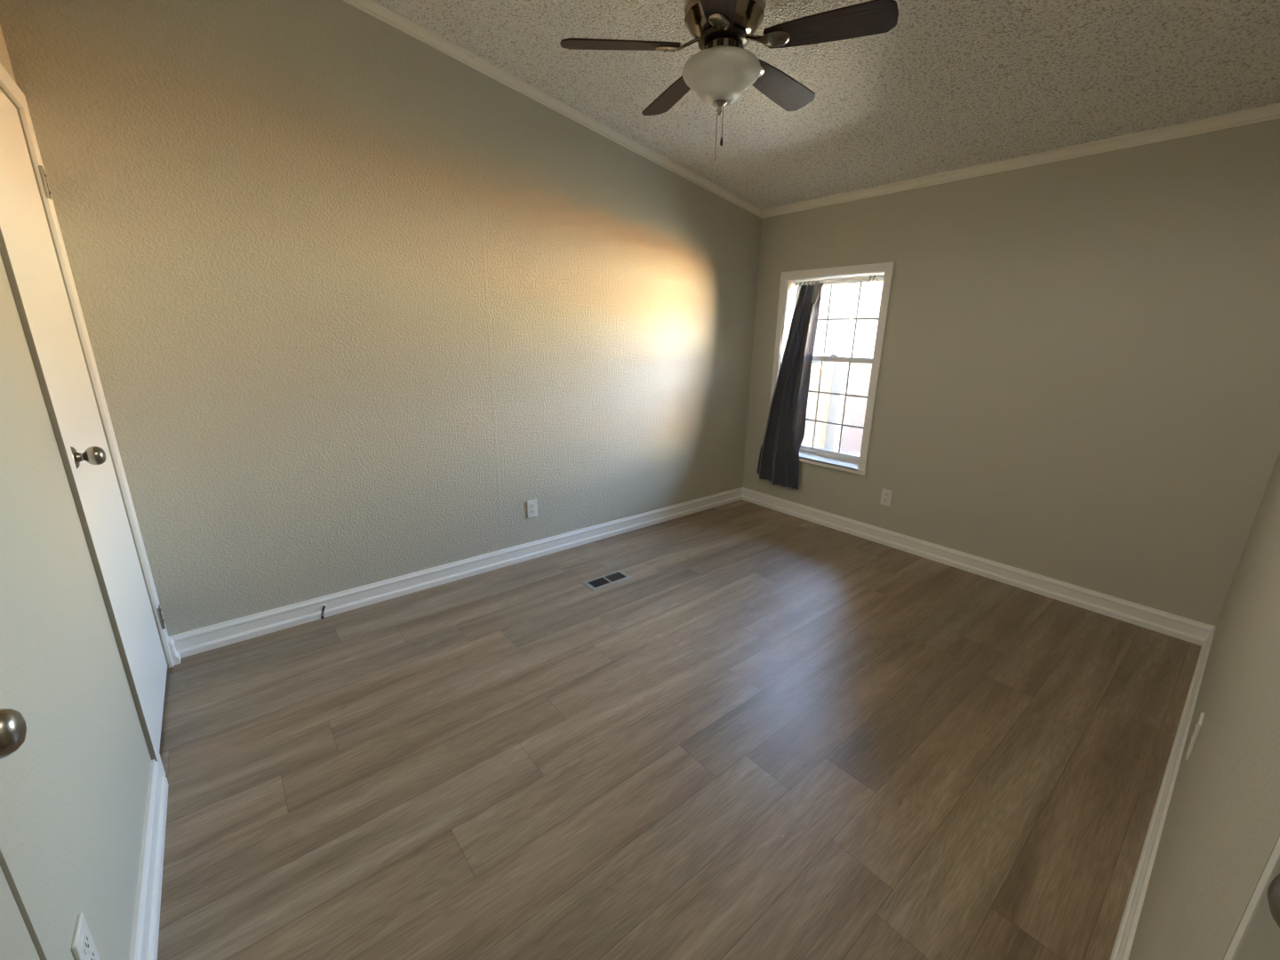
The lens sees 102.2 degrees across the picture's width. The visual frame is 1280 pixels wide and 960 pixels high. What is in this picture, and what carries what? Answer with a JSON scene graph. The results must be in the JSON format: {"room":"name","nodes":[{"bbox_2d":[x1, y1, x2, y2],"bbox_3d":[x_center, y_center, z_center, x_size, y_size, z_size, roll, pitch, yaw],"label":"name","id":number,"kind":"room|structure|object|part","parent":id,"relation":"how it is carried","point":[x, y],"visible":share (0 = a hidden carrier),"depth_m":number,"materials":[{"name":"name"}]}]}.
{"room":"empty bedroom","nodes":[
{"label":"empty bedroom","id":0,"kind":"room"},
{"bbox_2d":[0,24,169,959],"bbox_3d":[-0.785,-0.219,0.308,0.100,3.250,4.100,-12,20,-38],"label":"wall","id":1,"kind":"structure","parent":0,"point":[73,796],"depth_m":1.06,"materials":[{"name":"beige paint"}]},
{"bbox_2d":[0,708,39,959],"bbox_3d":[-0.652,0.290,0.334,0.171,2.060,0.785,-12,20,-38],"label":"door","id":2,"kind":"structure","parent":1,"relation":"in","point":[16,943],"depth_m":0.71,"materials":[{"name":"beige"}]},
{"bbox_3d":[-0.832,0.327,0.652,0.071,0.063,0.063,-12,20,-38],"label":"knob","id":3,"kind":"part","parent":2,"relation":"part of","materials":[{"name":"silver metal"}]},
{"bbox_2d":[71,912,99,959],"bbox_3d":[-0.969,0.828,0.904,0.009,0.114,0.070,-12,20,-38],"label":"wall outlet","id":4,"kind":"object","parent":1,"relation":"attached to","point":[83,948],"visible":1,"depth_m":0.90,"materials":[{"name":"white plastic"}]},
{"bbox_2d":[82,932,89,954],"bbox_3d":[-0.967,0.809,0.901,0.002,0.029,0.034,-12,20,-38],"label":"receptacle","id":5,"kind":"object","parent":4,"relation":"attached to","point":[85,935],"depth_m":0.90,"materials":[{"name":"white plastic"}]},
{"bbox_2d":[88,948,95,959],"bbox_3d":[-0.967,0.847,0.911,0.002,0.029,0.034,-12,20,-38],"label":"receptacle","id":6,"kind":"object","parent":4,"relation":"attached to","point":[92,951],"depth_m":0.91,"materials":[{"name":"white plastic"}]},
{"bbox_2d":[0,63,173,776],"bbox_3d":[-1.795,-0.141,1.654,0.161,2.135,0.857,-12,20,-38],"label":"door","id":7,"kind":"structure","parent":1,"relation":"in","point":[28,252],"depth_m":1.62,"materials":[{"name":"white wood"}]},
{"bbox_3d":[-1.583,-0.068,1.485,0.062,0.055,0.055,-12,20,-38],"label":"knob","id":8,"kind":"part","parent":7,"relation":"part of","materials":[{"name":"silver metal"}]},
{"bbox_2d":[128,759,168,959],"bbox_3d":[-1.208,1.031,1.269,0.022,0.108,0.972,-12,20,-38],"label":"baseboard","id":9,"kind":"structure","parent":1,"relation":"attached to","point":[144,943],"depth_m":1.32,"materials":[{"name":"white wood"}]},
{"bbox_2d":[168,636,180,665],"bbox_3d":[-2.028,0.741,2.248,0.022,0.108,0.069,-12,20,-38],"label":"baseboard","id":10,"kind":"structure","parent":1,"relation":"attached to","point":[175,655],"depth_m":2.23,"materials":[{"name":"white wood"}]},
{"bbox_2d":[0,0,761,636],"bbox_3d":[-0.821,-0.953,2.899,4.858,3.250,0.110,-12,20,-38],"label":"wall","id":11,"kind":"structure","parent":0,"point":[355,299],"depth_m":2.43,"materials":[{"name":"beige paint"}]},
{"bbox_2d":[320,604,326,619],"bbox_3d":[-1.590,0.661,2.589,0.018,0.048,0.071,-4,17,-17],"label":"door stop","id":12,"kind":"object","parent":11,"relation":"attached to","point":[324,606],"visible":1,"depth_m":2.58,"materials":[{"name":"metal"}]},
{"bbox_2d":[169,487,742,658],"bbox_3d":[-0.565,0.427,3.439,3.843,0.108,0.022,-12,20,-38],"label":"baseboard","id":13,"kind":"structure","parent":11,"relation":"attached to","point":[190,643],"depth_m":2.88,"materials":[{"name":"white wood"}]},
{"bbox_2d":[527,498,537,518],"bbox_3d":[-0.682,0.180,3.275,0.070,0.114,0.009,-12,20,-38],"label":"wall outlet","id":14,"kind":"object","parent":11,"relation":"attached to","point":[532,505],"visible":1,"depth_m":3.27,"materials":[{"name":"white plastic"}]},
{"bbox_2d":[342,0,763,217],"bbox_3d":[-0.527,-2.033,2.733,3.858,0.646,0.034,-12,20,-38],"label":"trim","id":15,"kind":"structure","parent":11,"relation":"attached to","point":[373,8],"depth_m":2.69,"materials":[{"name":"beige wood"}]},
{"bbox_2d":[157,499,1201,959],"bbox_3d":[0.431,0.990,1.708,4.608,0.001,4.100,-12,20,-38],"label":"floor","id":16,"kind":"structure","parent":0,"point":[524,760],"depth_m":1.75,"materials":[{"name":"laminate"}]},
{"bbox_2d":[581,569,632,591],"bbox_3d":[-0.194,0.593,3.062,0.287,0.005,0.131,-12,20,-38],"label":"floor vent","id":17,"kind":"object","parent":16,"relation":"in","point":[611,579],"visible":1,"depth_m":3.05,"materials":[{"name":"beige metal"}]},
{"bbox_2d":[374,0,1279,209],"bbox_3d":[0.535,-1.664,1.036,4.898,0.877,4.340,-12,20,-38],"label":"ceiling","id":18,"kind":"structure","parent":0,"point":[955,84],"depth_m":2.23,"materials":[{"name":"white paint"}]},
{"bbox_2d":[560,0,898,160],"bbox_3d":[0.318,-1.503,1.898,1.078,0.601,1.109,-12,20,-38],"label":"ceiling fan","id":19,"kind":"object","parent":18,"relation":"hanging from","point":[723,70],"visible":1,"depth_m":1.78,"materials":[{"name":"brown wood"}]},
{"bbox_3d":[-0.069,-1.528,1.814,0.419,0.006,0.133,-4,29,-6],"label":"blade","id":20,"kind":"part","parent":19,"relation":"part of","materials":[{"name":"brown wood"}]},
{"bbox_3d":[0.141,-1.628,2.178,0.133,0.006,0.419,-20,20,-20],"label":"blade","id":21,"kind":"part","parent":19,"relation":"part of","materials":[{"name":"brown wood"}]},
{"bbox_3d":[0.141,-1.550,1.832,0.173,0.044,0.072,-4,29,-6],"label":"blade arm","id":22,"kind":"part","parent":19,"relation":"part of","materials":[{"name":"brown metal"}]},
{"bbox_3d":[0.284,-1.290,1.924,0.003,0.132,0.003,-12,20,-38],"label":"pull chain","id":23,"kind":"part","parent":19,"relation":"part of","materials":[{"name":"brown metal"}]},
{"bbox_3d":[0.225,-1.438,1.511,0.133,0.006,0.419,16,21,6],"label":"blade","id":24,"kind":"part","parent":19,"relation":"part of","materials":[{"name":"brown wood"}]},
{"bbox_3d":[0.268,-1.512,1.704,0.072,0.044,0.173,16,21,6],"label":"blade arm","id":25,"kind":"part","parent":19,"relation":"part of","materials":[{"name":"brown metal"}]},
{"bbox_3d":[0.294,-1.451,1.882,0.281,0.131,0.281,-12,20,-38],"label":"lamp shade","id":26,"kind":"part","parent":19,"relation":"part of","materials":[{"name":"white glass"}]},
{"bbox_3d":[0.409,-1.582,1.957,0.173,0.044,0.072,-10,6,-42],"label":"blade arm","id":27,"kind":"part","parent":19,"relation":"part of","materials":[{"name":"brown metal"}]},
{"bbox_3d":[0.434,-1.532,1.782,0.173,0.044,0.072,12,6,27],"label":"blade arm","id":28,"kind":"part","parent":19,"relation":"part of","materials":[{"name":"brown metal"}]},
{"bbox_3d":[0.564,-1.599,2.100,0.419,0.006,0.133,-10,6,-42],"label":"blade","id":29,"kind":"part","parent":19,"relation":"part of","materials":[{"name":"brown wood"}]},
{"bbox_3d":[0.617,-1.482,1.688,0.419,0.006,0.133,12,6,27],"label":"blade","id":30,"kind":"part","parent":19,"relation":"part of","materials":[{"name":"brown wood"}]},
{"bbox_2d":[742,119,1279,626],"bbox_3d":[1.970,-0.984,3.169,0.200,3.250,3.016,-12,20,-38],"label":"wall","id":31,"kind":"structure","parent":0,"point":[1078,384],"depth_m":2.71,"materials":[{"name":"beige paint"}]},
{"bbox_2d":[769,261,895,475],"bbox_3d":[1.419,-0.828,3.880,0.230,1.418,0.882,-12,20,-38],"label":"window","id":32,"kind":"structure","parent":31,"relation":"in","point":[854,464],"depth_m":3.82,"materials":[{"name":"white"}]},
{"bbox_3d":[1.395,-0.161,4.057,0.195,0.036,0.882,-12,20,-38],"label":"sill","id":33,"kind":"part","parent":32,"relation":"part of","materials":[{"name":"white wood"}]},
{"bbox_3d":[1.478,-0.574,4.007,0.018,0.748,0.706,-12,20,-38],"label":"sash","id":34,"kind":"part","parent":32,"relation":"part of","materials":[{"name":"white plastic"}]},
{"bbox_2d":[795,275,883,286],"bbox_3d":[1.448,-1.439,3.724,0.024,0.038,0.747,-12,20,-38],"label":"curtain rod","id":35,"kind":"object","parent":32,"relation":"attached to","point":[874,278],"visible":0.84,"depth_m":3.67,"materials":[{"name":"white metal"}]},
{"bbox_2d":[756,280,823,489],"bbox_3d":[1.202,-0.737,4.106,0.232,1.592,0.421,-12,20,-38],"label":"curtain","id":36,"kind":"object","parent":35,"relation":"hanging from","point":[779,457],"visible":1,"depth_m":4.07,"materials":[{"name":"grey fabric"}]},
{"bbox_3d":[1.487,-0.832,3.938,0.048,1.324,0.748,-12,20,-38],"label":"frame","id":37,"kind":"part","parent":32,"relation":"part of","materials":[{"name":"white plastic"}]},
{"bbox_3d":[1.502,-1.183,3.847,0.018,0.563,0.706,-12,20,-38],"label":"sash","id":38,"kind":"part","parent":32,"relation":"part of","materials":[{"name":"white plastic"}]},
{"bbox_2d":[880,488,892,505],"bbox_3d":[1.720,0.121,3.604,0.009,0.114,0.070,-12,20,-38],"label":"wall outlet","id":39,"kind":"object","parent":31,"relation":"attached to","point":[886,494],"visible":1,"depth_m":3.60,"materials":[{"name":"white plastic"}]},
{"bbox_2d":[742,487,1214,646],"bbox_3d":[1.823,0.436,3.546,0.022,0.108,2.896,-12,20,-38],"label":"baseboard","id":40,"kind":"structure","parent":31,"relation":"attached to","point":[1187,629],"depth_m":3.09,"materials":[{"name":"white wood"}]},
{"bbox_2d":[761,103,1279,218],"bbox_3d":[1.854,-1.742,2.926,0.034,0.055,2.896,-12,20,-38],"label":"trim","id":41,"kind":"structure","parent":31,"relation":"attached to","point":[1269,112],"depth_m":2.60,"materials":[{"name":"beige wood"}]},
{"bbox_2d":[1128,450,1279,959],"bbox_3d":[1.651,-0.409,1.120,2.992,3.250,0.110,-12,20,-38],"label":"wall","id":42,"kind":"structure","parent":0,"point":[1220,832],"depth_m":0.74,"materials":[{"name":"beige paint"}]},
{"bbox_2d":[1109,626,1215,959],"bbox_3d":[1.586,0.991,1.570,2.992,0.108,0.022,-12,20,-38],"label":"baseboard","id":43,"kind":"structure","parent":42,"relation":"attached to","point":[1124,938],"depth_m":1.48,"materials":[{"name":"white wood"}]},
{"bbox_2d":[1185,712,1204,760],"bbox_3d":[1.463,0.676,1.362,0.070,0.114,0.009,-12,20,-38],"label":"wall outlet","id":44,"kind":"object","parent":42,"relation":"attached to","point":[1198,725],"visible":1,"depth_m":1.34,"materials":[{"name":"white plastic"}]},
{"bbox_2d":[1223,836,1279,959],"bbox_3d":[0.666,0.387,0.056,0.091,2.043,0.799,-12,20,-38],"label":"door","id":45,"kind":"structure","parent":42,"relation":"in","point":[1257,937],"depth_m":0.36,"materials":[{"name":"white wood"}]},
{"bbox_3d":[0.422,0.260,0.310,0.065,0.058,0.058,-12,20,-38],"label":"knob","id":46,"kind":"part","parent":45,"relation":"part of","materials":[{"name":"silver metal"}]},
{"label":"outside","id":47,"kind":"structure","parent":0,"visible":0},
{"bbox_3d":[7.938,1.155,4.198,70.000,0.200,70.000,-12,20,-38],"label":"ground","id":48,"kind":"structure","parent":47,"visible":0},
{"bbox_2d":[811,280,883,455],"bbox_3d":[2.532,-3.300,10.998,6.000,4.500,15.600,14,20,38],"label":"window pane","id":49,"kind":"structure","parent":48,"relation":"on","point":[844,297],"depth_m":8.19,"materials":[{"name":"clear glass"}]},
{"bbox_2d":[800,361,833,449],"bbox_3d":[2.390,-0.883,7.474,0.052,1.565,1.871,14,20,38],"label":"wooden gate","id":50,"kind":"object","parent":49,"relation":"attached to","point":[827,374],"visible":0.29,"depth_m":7.77,"materials":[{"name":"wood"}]},
{"bbox_3d":[2.381,-1.543,7.243,0.028,0.170,1.780,14,20,38],"label":"rail","id":51,"kind":"part","parent":50,"relation":"part of","materials":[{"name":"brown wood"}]},
{"bbox_3d":[2.969,-1.869,8.171,0.595,3.300,0.200,14,20,38],"label":"corner post","id":52,"kind":"part","parent":49,"relation":"part of","materials":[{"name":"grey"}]},
{"bbox_2d":[843,370,851,391],"bbox_3d":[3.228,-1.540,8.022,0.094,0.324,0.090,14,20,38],"label":"window","id":53,"kind":"structure","parent":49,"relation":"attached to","point":[845,372],"depth_m":8.04,"materials":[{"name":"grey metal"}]}
]}

